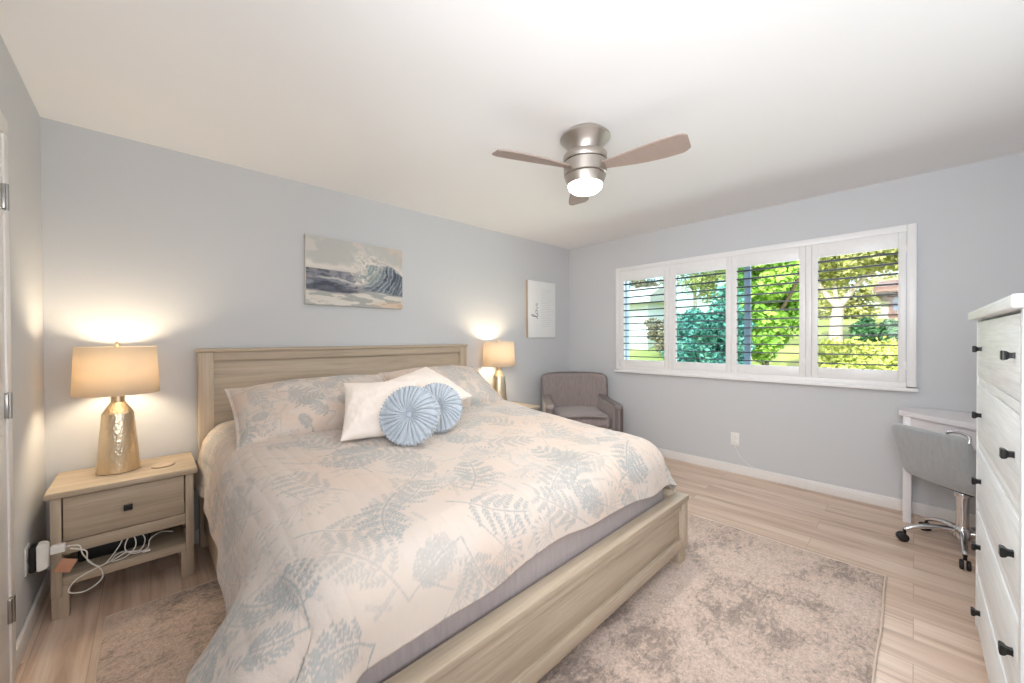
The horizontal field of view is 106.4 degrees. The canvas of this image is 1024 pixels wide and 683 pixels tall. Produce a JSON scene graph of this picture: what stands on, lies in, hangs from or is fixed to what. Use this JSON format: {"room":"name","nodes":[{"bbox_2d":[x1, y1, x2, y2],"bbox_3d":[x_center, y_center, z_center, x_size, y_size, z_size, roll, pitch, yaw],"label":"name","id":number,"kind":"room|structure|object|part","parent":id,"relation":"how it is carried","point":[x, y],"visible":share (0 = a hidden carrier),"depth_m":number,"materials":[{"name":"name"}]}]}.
{"room":"bedroom","nodes":[
{"label":"bedroom","id":0,"kind":"room"},
{"bbox_2d":[0,35,46,640],"bbox_3d":[-1.175,0.064,0.580,0.120,2.440,3.780,-1,1,-44],"label":"wall","id":1,"kind":"structure","parent":0,"point":[17,106],"depth_m":1.70,"materials":[{"name":"paint"}]},
{"bbox_2d":[0,131,15,682],"bbox_3d":[-1.591,0.255,1.173,0.090,2.037,0.732,-1,1,-44],"label":"door","id":2,"kind":"structure","parent":1,"relation":"in","point":[7,605],"depth_m":1.38,"materials":[{"name":"white paint"}]},
{"bbox_3d":[-1.736,-0.219,1.274,0.005,0.800,0.240,-1,1,-44],"label":"panel","id":3,"kind":"part","parent":2,"relation":"part of","materials":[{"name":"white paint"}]},
{"bbox_3d":[-1.731,0.706,1.282,0.005,0.750,0.240,-1,1,-44],"label":"panel","id":4,"kind":"part","parent":2,"relation":"part of","materials":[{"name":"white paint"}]},
{"bbox_2d":[0,111,16,682],"bbox_3d":[-1.612,0.227,1.142,0.018,2.110,0.845,-1,1,-44],"label":"trim","id":5,"kind":"structure","parent":1,"relation":"attached to","point":[3,122],"depth_m":1.42,"materials":[{"name":"white paint"}]},
{"bbox_2d":[24,543,29,576],"bbox_3d":[-2.110,0.949,1.668,0.009,0.120,0.076,-1,1,-44],"label":"wall outlet","id":6,"kind":"object","parent":1,"relation":"attached to","point":[27,547],"visible":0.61,"depth_m":1.65,"materials":[{"name":"white plastic"}]},
{"bbox_2d":[28,541,49,573],"bbox_3d":[-2.086,0.949,1.691,0.056,0.112,0.068,-1,1,-44],"label":"plug adapter","id":7,"kind":"object","parent":6,"relation":"attached to","point":[38,553],"visible":1,"depth_m":1.67,"materials":[{"name":"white plastic"}]},
{"bbox_3d":[-2.098,0.949,1.679,0.022,0.112,0.068,-1,1,-44],"label":"plate","id":8,"kind":"part","parent":7,"relation":"part of","materials":[{"name":"black plastic"}]},
{"bbox_2d":[50,542,69,554],"bbox_3d":[-2.043,0.933,1.732,0.058,0.036,0.032,-1,1,-44],"label":"charger","id":9,"kind":"object","parent":7,"relation":"attached to","point":[60,547],"visible":1,"depth_m":1.72,"materials":[{"name":"white plastic"}]},
{"bbox_2d":[16,571,50,669],"bbox_3d":[-2.157,1.237,1.726,0.014,0.085,0.746,-1,1,-44],"label":"baseboard","id":10,"kind":"structure","parent":1,"relation":"attached to","point":[22,641],"depth_m":1.68,"materials":[{"name":"white paint"}]},
{"bbox_2d":[40,117,569,569],"bbox_3d":[-0.881,0.037,3.551,4.642,2.440,0.120,-1,1,-44],"label":"wall","id":11,"kind":"structure","parent":0,"point":[177,253],"depth_m":2.46,"materials":[{"name":"paint"}]},
{"bbox_2d":[47,529,198,570],"bbox_3d":[-0.829,1.215,3.513,4.402,0.085,0.014,-1,1,-44],"label":"baseboard","id":12,"kind":"structure","parent":11,"relation":"attached to","point":[196,532],"depth_m":2.41,"materials":[{"name":"white paint"}]},
{"bbox_2d":[304,234,402,308],"bbox_3d":[-1.248,-0.537,3.092,0.775,0.515,0.034,-1,1,-44],"label":"canvas painting","id":13,"kind":"object","parent":11,"relation":"attached to","point":[337,272],"visible":1,"depth_m":3.04},
{"bbox_2d":[526,280,554,337],"bbox_3d":[0.353,-0.383,4.619,0.494,0.670,0.029,-1,1,-44],"label":"canvas","id":14,"kind":"object","parent":11,"relation":"attached to","point":[540,296],"visible":1,"depth_m":4.59,"materials":[{"name":"grey fabric"}]},
{"bbox_2d":[541,290,552,324],"bbox_3d":[0.428,-0.404,4.670,0.234,0.441,0.001,-1,1,-44],"label":"print","id":15,"kind":"object","parent":14,"relation":"attached to","point":[546,290],"depth_m":4.65},
{"bbox_2d":[14,457,988,682],"bbox_3d":[0.469,1.313,2.150,4.642,0.100,4.020,-1,1,-44],"label":"floor","id":16,"kind":"structure","parent":0,"point":[930,634],"depth_m":2.04,"materials":[{"name":"brown wood"}]},
{"bbox_2d":[43,452,196,620],"bbox_3d":[-2.047,0.982,2.052,0.536,0.588,0.412,-1,1,-44],"label":"nightstand","id":17,"kind":"object","parent":16,"relation":"on","point":[88,509],"depth_m":1.93,"materials":[{"name":"brown wood"}]},
{"bbox_3d":[-2.097,0.948,1.763,0.034,0.460,0.034,-1,1,-44],"label":"post","id":18,"kind":"part","parent":17,"relation":"part of","materials":[{"name":"brown wood"}]},
{"bbox_3d":[-2.217,0.825,1.888,0.022,0.215,0.313,-1,1,-44],"label":"panel","id":19,"kind":"part","parent":17,"relation":"part of","materials":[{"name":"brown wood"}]},
{"bbox_2d":[68,548,149,593],"bbox_3d":[-1.946,1.050,1.864,0.049,0.218,0.290,0,1,24],"label":"charging cable","id":20,"kind":"object","parent":17,"relation":"hanging from","point":[148,549],"visible":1,"depth_m":1.79,"materials":[{"name":"white plastic"}]},
{"bbox_2d":[54,558,77,572],"bbox_3d":[-2.020,1.013,1.734,0.074,0.080,0.018,-1,1,-44],"label":"tag","id":21,"kind":"object","parent":20,"relation":"hanging from","point":[66,564],"visible":1,"depth_m":1.73,"materials":[{"name":"orange paper"}]},
{"bbox_3d":[-2.095,1.060,2.028,0.260,0.062,0.140,-1,1,-44],"label":"power strip","id":22,"kind":"part","parent":17,"relation":"part of","materials":[{"name":"white plastic"}]},
{"bbox_2d":[70,341,159,474],"bbox_3d":[-2.103,0.343,2.045,0.332,0.690,0.332,-1,1,-44],"label":"table lamp","id":23,"kind":"object","parent":17,"relation":"on","point":[116,372],"visible":1,"depth_m":1.98,"materials":[{"name":"beige metal"}]},
{"bbox_3d":[-2.104,0.152,2.043,0.332,0.248,0.332,-1,1,-44],"label":"lamp shade","id":24,"kind":"part","parent":23,"relation":"part of","materials":[{"name":"beige fabric"}]},
{"bbox_2d":[70,531,172,566],"bbox_3d":[-1.945,1.009,1.928,0.054,0.160,0.383,0,1,21],"label":"charging cable","id":25,"kind":"object","parent":17,"relation":"on","point":[132,552],"visible":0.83,"depth_m":1.94,"materials":[{"name":"white plastic"}]},
{"bbox_2d":[62,525,185,585],"bbox_3d":[-2.038,1.111,2.044,0.436,0.040,0.345,-1,1,-44],"label":"shelf","id":26,"kind":"object","parent":17,"relation":"attached to","point":[163,544],"depth_m":1.96,"materials":[{"name":"brown wood"}]},
{"bbox_3d":[-1.934,0.959,1.933,0.436,0.055,0.040,-1,1,-44],"label":"rail","id":27,"kind":"part","parent":17,"relation":"part of","materials":[{"name":"brown wood"}]},
{"bbox_3d":[-1.930,0.826,1.927,0.428,0.203,0.020,-1,1,-44],"label":"drawer","id":28,"kind":"part","parent":17,"relation":"part of","materials":[{"name":"brown wood"}]},
{"bbox_3d":[-1.916,0.826,1.913,0.032,0.030,0.024,-1,1,-44],"label":"knob","id":29,"kind":"part","parent":17,"relation":"part of","materials":[{"name":"black metal"}]},
{"bbox_2d":[151,461,174,468],"bbox_3d":[-1.928,0.682,2.116,0.100,0.010,0.100,-1,1,-44],"label":"coaster","id":30,"kind":"object","parent":17,"relation":"on","point":[169,463],"visible":1,"depth_m":2.11,"materials":[{"name":"grey wood"}]},
{"bbox_3d":[-1.757,0.944,2.087,0.034,0.460,0.034,-1,1,-44],"label":"post","id":31,"kind":"part","parent":17,"relation":"part of","materials":[{"name":"brown wood"}]},
{"bbox_2d":[195,344,688,682],"bbox_3d":[-0.470,0.653,2.306,2.057,1.227,2.214,-1,1,-44],"label":"frame","id":32,"kind":"object","parent":16,"relation":"on","point":[525,637],"visible":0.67,"depth_m":1.72,"materials":[{"name":"brown wood"}]},
{"bbox_3d":[-1.916,0.669,2.400,0.076,1.205,0.075,-1,1,-44],"label":"headboard post","id":33,"kind":"part","parent":32,"relation":"part of","materials":[{"name":"brown wood"}]},
{"bbox_3d":[-1.180,1.025,1.625,0.030,0.300,2.065,-1,1,-44],"label":"rail","id":34,"kind":"part","parent":32,"relation":"part of","materials":[{"name":"brown wood"}]},
{"bbox_3d":[-1.211,0.558,3.084,1.895,0.910,0.035,-1,1,-44],"label":"headboard","id":35,"kind":"part","parent":32,"relation":"part of","materials":[{"name":"brown wood"}]},
{"bbox_3d":[-1.207,0.086,3.072,1.889,0.057,0.065,-1,1,-44],"label":"rail","id":36,"kind":"part","parent":32,"relation":"part of","materials":[{"name":"brown wood"}]},
{"bbox_3d":[-0.492,0.651,3.755,0.076,1.205,0.075,-1,1,-44],"label":"headboard post","id":37,"kind":"part","parent":32,"relation":"part of","materials":[{"name":"brown wood"}]},
{"bbox_2d":[357,489,662,682],"bbox_3d":[-0.482,0.850,2.299,1.885,0.337,2.020,-1,1,-44],"label":"mattress","id":38,"kind":"object","parent":32,"relation":"on","point":[566,548],"visible":0.02,"depth_m":1.37,"materials":[{"name":"grey fabric"}]},
{"bbox_2d":[185,400,676,682],"bbox_3d":[-0.481,0.736,2.215,2.226,0.527,2.138,-1,1,-44],"label":"quilt","id":39,"kind":"object","parent":38,"relation":"on","point":[335,556],"visible":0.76,"depth_m":1.34,"materials":[{"name":"fabric"}]},
{"bbox_2d":[224,374,383,449],"bbox_3d":[-1.155,0.390,2.340,0.928,0.331,0.442,-1,1,-42],"label":"pillow sham","id":40,"kind":"object","parent":39,"relation":"on","point":[273,410],"visible":0.64,"depth_m":2.13,"materials":[{"name":"fabric"}]},
{"bbox_2d":[340,380,416,441],"bbox_3d":[-0.730,0.372,2.165,0.420,0.270,0.340,0,1,-21],"label":"throw pillow","id":41,"kind":"object","parent":39,"relation":"on","point":[364,402],"visible":0.62,"depth_m":2.07,"materials":[{"name":"white fabric"}]},
{"bbox_2d":[379,385,440,446],"bbox_3d":[-0.532,0.387,2.003,0.317,0.309,0.174,0,1,3],"label":"round cushion","id":42,"kind":"object","parent":39,"relation":"on","point":[410,415],"visible":1,"depth_m":1.97,"materials":[{"name":"blue fabric"}]},
{"bbox_2d":[388,367,471,400],"bbox_3d":[-0.553,0.324,2.581,0.386,0.275,0.458,0,1,26],"label":"throw pillow","id":43,"kind":"object","parent":39,"relation":"on","point":[424,376],"visible":0.38,"depth_m":2.60,"materials":[{"name":"white fabric"}]},
{"bbox_2d":[378,365,503,407],"bbox_3d":[-0.519,0.359,2.959,0.870,0.329,0.442,-1,1,-42],"label":"pillow sham","id":44,"kind":"object","parent":39,"relation":"on","point":[469,379],"visible":0.49,"depth_m":2.95,"materials":[{"name":"fabric"}]},
{"bbox_2d":[423,383,462,433],"bbox_3d":[-0.437,0.389,2.242,0.302,0.291,0.187,0,1,-20],"label":"round cushion","id":45,"kind":"object","parent":39,"relation":"on","point":[450,403],"visible":0.46,"depth_m":2.23,"materials":[{"name":"blue fabric"}]},
{"bbox_3d":[0.256,0.931,1.522,1.868,0.033,0.061,-1,1,-44],"label":"rail","id":46,"kind":"part","parent":32,"relation":"part of","materials":[{"name":"brown wood"}]},
{"bbox_3d":[0.252,1.032,1.526,1.880,0.185,0.033,-1,1,-44],"label":"footboard","id":47,"kind":"part","parent":32,"relation":"part of","materials":[{"name":"brown wood"}]},
{"bbox_3d":[0.257,1.146,1.524,1.868,0.057,0.061,-1,1,-44],"label":"rail","id":48,"kind":"part","parent":32,"relation":"part of","materials":[{"name":"brown wood"}]},
{"bbox_3d":[0.229,1.007,2.965,0.030,0.300,2.065,-1,1,-44],"label":"rail","id":49,"kind":"part","parent":32,"relation":"part of","materials":[{"name":"brown wood"}]},
{"bbox_3d":[0.959,1.036,2.192,0.072,0.260,0.063,-1,1,-44],"label":"post","id":50,"kind":"part","parent":32,"relation":"part of","materials":[{"name":"brown wood"}]},
{"bbox_2d":[93,513,886,682],"bbox_3d":[0.060,1.259,1.898,3.005,0.012,2.475,-1,1,-44],"label":"area rug","id":51,"kind":"object","parent":16,"relation":"on","point":[741,606],"visible":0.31,"depth_m":1.69,"materials":[{"name":"beige carpet"}]},
{"bbox_2d":[511,401,539,410],"bbox_3d":[-0.046,0.956,3.899,0.536,0.588,0.412,-1,1,-44],"label":"nightstand","id":52,"kind":"object","parent":16,"relation":"on","point":[535,407],"visible":0.1,"depth_m":3.94,"materials":[{"name":"brown wood"}]},
{"bbox_2d":[483,339,514,400],"bbox_3d":[-0.134,0.318,3.918,0.332,0.690,0.332,-1,1,-44],"label":"table lamp","id":53,"kind":"object","parent":52,"relation":"on","point":[498,354],"visible":0.84,"depth_m":3.80,"materials":[{"name":"beige fabric"}]},
{"bbox_3d":[-0.135,0.127,3.916,0.332,0.248,0.332,-1,1,-44],"label":"lamp shade","id":54,"kind":"part","parent":53,"relation":"part of","materials":[{"name":"beige fabric"}]},
{"bbox_2d":[541,371,622,431],"bbox_3d":[0.733,0.806,4.293,0.806,0.875,0.747,0,1,-2],"label":"armchair","id":55,"kind":"object","parent":16,"relation":"on","point":[582,397],"visible":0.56,"depth_m":4.46,"materials":[{"name":"grey fabric"}]},
{"bbox_3d":[0.399,0.852,4.213,0.105,0.488,0.616,0,1,1],"label":"arm","id":56,"kind":"part","parent":55,"relation":"part of"},
{"bbox_3d":[0.725,0.714,4.500,0.765,0.695,0.330,0,0,-2],"label":"backrest","id":57,"kind":"part","parent":55,"relation":"part of","materials":[{"name":"grey fabric"}]},
{"bbox_2d":[555,406,609,428],"bbox_3d":[0.736,0.829,4.210,0.550,0.160,0.560,0,0,-2],"label":"seat cushion","id":58,"kind":"object","parent":55,"relation":"on","point":[598,416],"depth_m":4.00,"materials":[{"name":"grey fabric"}]},
{"bbox_3d":[1.072,0.848,4.237,0.105,0.488,0.616,0,1,-5],"label":"arm","id":59,"kind":"part","parent":55,"relation":"part of"},
{"bbox_2d":[892,423,975,571],"bbox_3d":[2.690,0.875,2.286,0.549,0.754,0.549,0,1,1],"label":"desk chair","id":60,"kind":"object","parent":16,"relation":"on","point":[945,460],"visible":0.74,"depth_m":2.24,"materials":[{"name":"grey fabric"}]},
{"bbox_3d":[2.558,1.148,2.342,0.239,0.074,0.035,0,1,28],"label":"leg","id":61,"kind":"part","parent":60,"relation":"part of","materials":[{"name":"silver metal"}]},
{"bbox_3d":[2.512,0.691,2.278,0.192,0.358,0.450,0,0,1],"label":"backrest","id":62,"kind":"part","parent":60,"relation":"part of","materials":[{"name":"grey fabric"}]},
{"bbox_3d":[2.703,1.147,2.412,0.035,0.074,0.239,0,1,10],"label":"leg","id":63,"kind":"part","parent":60,"relation":"part of","materials":[{"name":"silver metal"}]},
{"bbox_3d":[2.698,0.881,2.275,0.140,0.018,0.180,0,0,1],"label":"seat plate","id":64,"kind":"part","parent":60,"relation":"part of","materials":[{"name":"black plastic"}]},
{"bbox_3d":[2.475,0.526,2.127,0.031,0.055,0.136,0,0,1],"label":"handle","id":65,"kind":"part","parent":60,"relation":"part of","materials":[{"name":"silver metal"}]},
{"bbox_3d":[2.580,1.149,2.183,0.239,0.074,0.035,-1,1,-44],"label":"leg","id":66,"kind":"part","parent":60,"relation":"part of","materials":[{"name":"silver metal"}]},
{"bbox_2d":[899,407,975,523],"bbox_3d":[2.833,0.866,2.307,0.719,0.770,0.719,-1,1,-44],"label":"desk","id":67,"kind":"object","parent":16,"relation":"on","point":[941,421],"visible":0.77,"depth_m":2.52,"materials":[{"name":"paint"}]},
{"bbox_3d":[2.732,0.881,2.648,0.042,0.735,0.042,-1,1,-44],"label":"leg","id":68,"kind":"part","parent":67,"relation":"part of","materials":[{"name":"paint"}]},
{"bbox_3d":[2.730,0.579,2.307,0.021,0.125,0.693,0,1,1],"label":"drawer","id":69,"kind":"part","parent":67,"relation":"part of","materials":[{"name":"paint"}]},
{"bbox_2d":[968,293,1023,682],"bbox_3d":[1.758,0.573,1.134,1.084,1.385,0.466,-1,1,-44],"label":"dresser","id":70,"kind":"object","parent":16,"relation":"on","point":[998,612],"visible":1,"depth_m":1.17,"materials":[{"name":"white wood"}]},
{"bbox_3d":[1.855,1.084,1.533,0.025,0.025,0.025,-1,1,-44],"label":"knob","id":71,"kind":"part","parent":70,"relation":"part of","materials":[{"name":"black metal"}]},
{"bbox_3d":[1.854,0.820,1.530,0.025,0.025,0.025,-1,1,-44],"label":"knob","id":72,"kind":"part","parent":70,"relation":"part of","materials":[{"name":"black metal"}]},
{"bbox_3d":[1.853,0.557,1.528,0.025,0.025,0.025,-1,1,-44],"label":"knob","id":73,"kind":"part","parent":70,"relation":"part of","materials":[{"name":"black metal"}]},
{"bbox_3d":[1.851,0.293,1.526,0.025,0.025,0.025,-1,1,-44],"label":"knob","id":74,"kind":"part","parent":70,"relation":"part of","materials":[{"name":"black metal"}]},
{"bbox_3d":[1.850,0.030,1.523,0.025,0.025,0.025,-1,1,-44],"label":"knob","id":75,"kind":"part","parent":70,"relation":"part of","materials":[{"name":"black metal"}]},
{"bbox_3d":[2.112,0.557,1.465,0.030,1.296,0.428,-1,1,-44],"label":"panel","id":76,"kind":"part","parent":70,"relation":"part of","materials":[{"name":"white wood"}]},
{"bbox_3d":[1.624,1.085,1.282,0.934,0.215,0.021,-1,1,-44],"label":"drawer","id":77,"kind":"part","parent":70,"relation":"part of","materials":[{"name":"white wood"}]},
{"bbox_3d":[1.627,0.955,1.277,0.940,0.031,0.026,-1,1,-44],"label":"rail","id":78,"kind":"part","parent":70,"relation":"part of","materials":[{"name":"white wood"}]},
{"bbox_3d":[1.623,0.825,1.280,0.934,0.223,0.021,-1,1,-44],"label":"drawer","id":79,"kind":"part","parent":70,"relation":"part of","materials":[{"name":"white wood"}]},
{"bbox_3d":[1.621,0.562,1.278,0.934,0.223,0.021,-1,1,-44],"label":"drawer","id":80,"kind":"part","parent":70,"relation":"part of","materials":[{"name":"white wood"}]},
{"bbox_3d":[1.626,0.692,1.275,0.940,0.031,0.026,-1,1,-44],"label":"rail","id":81,"kind":"part","parent":70,"relation":"part of","materials":[{"name":"white wood"}]},
{"bbox_3d":[1.625,0.428,1.273,0.940,0.031,0.026,-1,1,-44],"label":"rail","id":82,"kind":"part","parent":70,"relation":"part of","materials":[{"name":"white wood"}]},
{"bbox_3d":[1.620,0.298,1.276,0.934,0.223,0.021,-1,1,-44],"label":"drawer","id":83,"kind":"part","parent":70,"relation":"part of","materials":[{"name":"white wood"}]},
{"bbox_3d":[1.623,0.167,1.270,0.940,0.031,0.026,-1,1,-44],"label":"rail","id":84,"kind":"part","parent":70,"relation":"part of","materials":[{"name":"white wood"}]},
{"bbox_3d":[1.619,0.036,1.273,0.934,0.225,0.021,-1,1,-44],"label":"drawer","id":85,"kind":"part","parent":70,"relation":"part of","materials":[{"name":"white wood"}]},
{"bbox_3d":[1.325,0.827,1.027,0.025,0.025,0.025,-1,1,-44],"label":"knob","id":86,"kind":"part","parent":70,"relation":"part of","materials":[{"name":"black metal"}]},
{"bbox_3d":[1.324,0.564,1.025,0.025,0.025,0.025,-1,1,-44],"label":"knob","id":87,"kind":"part","parent":70,"relation":"part of","materials":[{"name":"black metal"}]},
{"bbox_3d":[1.322,0.300,1.023,0.025,0.025,0.025,-1,1,-44],"label":"knob","id":88,"kind":"part","parent":70,"relation":"part of","materials":[{"name":"black metal"}]},
{"bbox_3d":[1.321,0.037,1.020,0.025,0.025,0.025,-1,1,-44],"label":"knob","id":89,"kind":"part","parent":70,"relation":"part of","materials":[{"name":"black metal"}]},
{"bbox_3d":[1.409,0.567,0.797,0.030,1.296,0.428,-1,1,-44],"label":"panel","id":90,"kind":"part","parent":70,"relation":"part of","materials":[{"name":"white wood"}]},
{"bbox_2d":[0,0,1023,249],"bbox_3d":[0.457,-1.237,2.127,4.642,0.120,4.020,-1,1,-44],"label":"ceiling","id":91,"kind":"structure","parent":0,"point":[408,104],"depth_m":1.79,"materials":[{"name":"paint"}]},
{"bbox_2d":[492,123,690,205],"bbox_3d":[0.439,-1.006,2.086,0.971,0.340,0.931,-1,1,-44],"label":"ceiling fan","id":92,"kind":"object","parent":91,"relation":"hanging from","point":[585,163],"visible":1,"depth_m":2.06,"materials":[{"name":"silver metal"}]},
{"bbox_3d":[0.120,-0.970,2.035,0.447,0.039,0.138,0,1,-20],"label":"blade","id":93,"kind":"part","parent":92,"relation":"part of","materials":[{"name":"brown wood"}]},
{"bbox_3d":[0.439,-0.975,2.493,0.138,0.039,0.447,0,1,9],"label":"blade","id":94,"kind":"part","parent":92,"relation":"part of","materials":[{"name":"brown wood"}]},
{"bbox_3d":[0.415,-0.862,2.171,0.194,0.050,0.194,-1,1,-44],"label":"lamp shade","id":95,"kind":"part","parent":92,"relation":"part of","materials":[{"name":"white glass"}]},
{"bbox_3d":[0.684,-0.972,1.992,0.447,0.039,0.138,0,1,38],"label":"blade","id":96,"kind":"part","parent":92,"relation":"part of","materials":[{"name":"brown wood"}]},
{"bbox_2d":[569,152,1023,514],"bbox_3d":[2.101,0.022,3.697,0.120,2.440,3.780,-1,1,-44],"label":"wall","id":97,"kind":"structure","parent":0,"point":[969,218],"depth_m":3.07,"materials":[{"name":"paint"}]},
{"bbox_2d":[731,432,738,445],"bbox_3d":[2.104,0.918,3.613,0.008,0.120,0.074,-1,1,-44],"label":"wall outlet","id":98,"kind":"object","parent":97,"relation":"attached to","point":[734,436],"visible":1,"depth_m":3.61,"materials":[{"name":"white plastic"}]},
{"bbox_2d":[614,223,918,391],"bbox_3d":[2.093,-0.246,3.646,0.177,1.204,2.444,-1,1,-44],"label":"window","id":99,"kind":"structure","parent":97,"relation":"in","point":[911,229],"depth_m":3.18,"materials":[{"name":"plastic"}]},
{"bbox_2d":[619,266,668,368],"bbox_3d":[1.456,-0.255,4.245,0.064,1.090,0.575,-1,1,-44],"label":"shutter panel","id":100,"kind":"object","parent":99,"relation":"attached to","point":[663,271],"visible":1,"depth_m":4.21,"materials":[{"name":"white paint"}]},
{"bbox_3d":[1.457,-0.745,4.237,0.026,0.110,0.471,-1,1,-44],"label":"rail","id":101,"kind":"part","parent":100,"relation":"part of","materials":[{"name":"white paint"}]},
{"bbox_3d":[1.462,0.249,4.246,0.026,0.082,0.471,-1,1,-44],"label":"rail","id":102,"kind":"part","parent":100,"relation":"part of","materials":[{"name":"white paint"}]},
{"bbox_2d":[672,257,730,372],"bbox_3d":[1.874,-0.253,3.805,0.064,1.090,0.558,-1,1,-44],"label":"shutter panel","id":103,"kind":"object","parent":99,"relation":"attached to","point":[719,263],"visible":1,"depth_m":3.78,"materials":[{"name":"white paint"}]},
{"bbox_3d":[1.869,-0.743,3.804,0.026,0.110,0.470,-1,1,-44],"label":"rail","id":104,"kind":"part","parent":103,"relation":"part of","materials":[{"name":"white paint"}]},
{"bbox_3d":[1.874,0.251,3.813,0.026,0.082,0.470,-1,1,-44],"label":"rail","id":105,"kind":"part","parent":103,"relation":"part of","materials":[{"name":"white paint"}]},
{"bbox_3d":[2.056,0.344,3.613,0.067,0.026,2.444,-1,1,-44],"label":"sill","id":106,"kind":"part","parent":99,"relation":"part of","materials":[{"name":"white paint"}]},
{"bbox_2d":[731,246,805,376],"bbox_3d":[2.260,-0.251,3.400,0.064,1.090,0.560,-1,1,-44],"label":"shutter panel","id":107,"kind":"object","parent":99,"relation":"attached to","point":[796,253],"visible":1,"depth_m":3.38,"materials":[{"name":"white paint"}]},
{"bbox_3d":[2.259,-0.741,3.394,0.026,0.110,0.468,-1,1,-44],"label":"rail","id":108,"kind":"part","parent":107,"relation":"part of","materials":[{"name":"white paint"}]},
{"bbox_3d":[2.264,0.253,3.403,0.026,0.082,0.468,-1,1,-44],"label":"rail","id":109,"kind":"part","parent":107,"relation":"part of","materials":[{"name":"white paint"}]},
{"bbox_2d":[812,232,906,381],"bbox_3d":[2.669,-0.249,2.970,0.064,1.090,0.546,-1,1,-44],"label":"shutter panel","id":110,"kind":"object","parent":99,"relation":"attached to","point":[895,240],"visible":1,"depth_m":2.93,"materials":[{"name":"white paint"}]},
{"bbox_3d":[2.666,-0.739,2.967,0.026,0.110,0.461,-1,1,-44],"label":"rail","id":111,"kind":"part","parent":110,"relation":"part of","materials":[{"name":"white paint"}]},
{"bbox_3d":[2.670,0.255,2.976,0.026,0.082,0.461,-1,1,-44],"label":"rail","id":112,"kind":"part","parent":110,"relation":"part of","materials":[{"name":"white paint"}]},
{"bbox_2d":[733,440,881,499],"bbox_3d":[2.436,1.061,3.248,0.018,0.261,1.012,-1,1,-44],"label":"cable","id":113,"kind":"object","parent":97,"relation":"attached to","point":[734,441],"visible":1,"depth_m":3.26,"materials":[{"name":"white plastic"}]},
{"bbox_2d":[658,448,975,526],"bbox_3d":[2.063,1.200,3.656,0.014,0.085,3.766,-1,1,-44],"label":"baseboard","id":114,"kind":"structure","parent":97,"relation":"attached to","point":[925,510],"depth_m":3.14,"materials":[{"name":"white paint"}]},
{"label":"outside","id":115,"kind":"structure","parent":0,"visible":0},
{"bbox_2d":[629,318,897,366],"bbox_3d":[9.987,0.153,27.445,43.700,2.390,54.000,-1,1,-44],"label":"hillside","id":116,"kind":"structure","parent":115,"point":[821,330],"depth_m":13.00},
{"bbox_2d":[629,285,663,349],"bbox_3d":[4.090,-0.924,17.068,2.530,2.600,5.600,-1,1,-44],"label":"garage","id":117,"kind":"structure","parent":116,"relation":"on","point":[660,290],"depth_m":15.05,"materials":[{"name":"white paint"}]},
{"bbox_2d":[629,277,677,288],"bbox_3d":[6.851,-3.317,20.646,2.715,5.414,4.508,-1,1,-44],"label":"tree","id":118,"kind":"object","parent":116,"relation":"on","point":[652,284],"visible":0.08,"depth_m":20.15,"materials":[{"name":"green plant"}]},
{"bbox_2d":[643,317,679,354],"bbox_3d":[5.376,-0.221,13.507,1.336,1.514,1.414,-1,1,-44],"label":"shrub","id":119,"kind":"object","parent":116,"relation":"on","point":[658,325],"visible":0.5,"depth_m":13.42,"materials":[{"name":"brown plant"}]},
{"bbox_2d":[677,269,725,308],"bbox_3d":[10.742,-3.367,19.991,3.263,4.955,5.766,-1,1,-44],"label":"tree","id":120,"kind":"object","parent":116,"relation":"on","point":[721,277],"visible":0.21,"depth_m":20.25,"materials":[{"name":"green plant"}]},
{"bbox_2d":[661,285,756,363],"bbox_3d":[4.213,0.109,8.434,1.596,2.784,1.931,-1,1,-44],"label":"shrub","id":121,"kind":"object","parent":116,"relation":"on","point":[699,317],"visible":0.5,"depth_m":8.16,"materials":[{"name":"green plant"}]},
{"bbox_2d":[723,260,818,364],"bbox_3d":[5.826,-1.164,8.770,2.402,4.643,1.870,-1,1,-44],"label":"tree","id":122,"kind":"object","parent":116,"relation":"on","point":[785,270],"visible":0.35,"depth_m":8.22,"materials":[{"name":"green plant"}]},
{"bbox_2d":[789,269,897,319],"bbox_3d":[19.555,-3.662,22.338,5.301,5.451,6.536,-1,1,-44],"label":"house","id":123,"kind":"structure","parent":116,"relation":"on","point":[864,290],"depth_m":21.59,"materials":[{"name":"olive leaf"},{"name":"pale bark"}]},
{"bbox_2d":[795,248,897,343],"bbox_3d":[9.346,-2.300,10.616,3.839,5.352,3.255,0,1,1],"label":"tree","id":124,"kind":"object","parent":116,"relation":"on","point":[890,258],"visible":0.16,"depth_m":10.48,"materials":[{"name":"green plant"}]},
{"bbox_3d":[9.462,-3.272,10.413,3.367,3.407,3.833,-1,1,-44],"label":"crown","id":125,"kind":"part","parent":124,"relation":"part of","materials":[{"name":"green plant"}]},
{"bbox_2d":[818,336,897,370],"bbox_3d":[7.550,0.648,7.603,6.510,1.639,3.116,-1,1,-44],"label":"ivy","id":126,"kind":"object","parent":116,"relation":"on","point":[837,349],"visible":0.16,"depth_m":8.99,"materials":[{"name":"green plant"}]},
{"bbox_2d":[848,316,897,346],"bbox_3d":[10.375,-0.185,10.503,1.322,1.078,1.727,-1,1,-44],"label":"shrub","id":127,"kind":"object","parent":116,"relation":"on","point":[855,330],"visible":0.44,"depth_m":10.53,"materials":[{"name":"green plant"}]},
{"bbox_2d":[874,280,897,318],"bbox_3d":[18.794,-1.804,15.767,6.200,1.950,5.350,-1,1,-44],"label":"house","id":128,"kind":"structure","parent":116,"relation":"on","point":[893,299],"depth_m":15.60,"materials":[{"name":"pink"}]}
]}

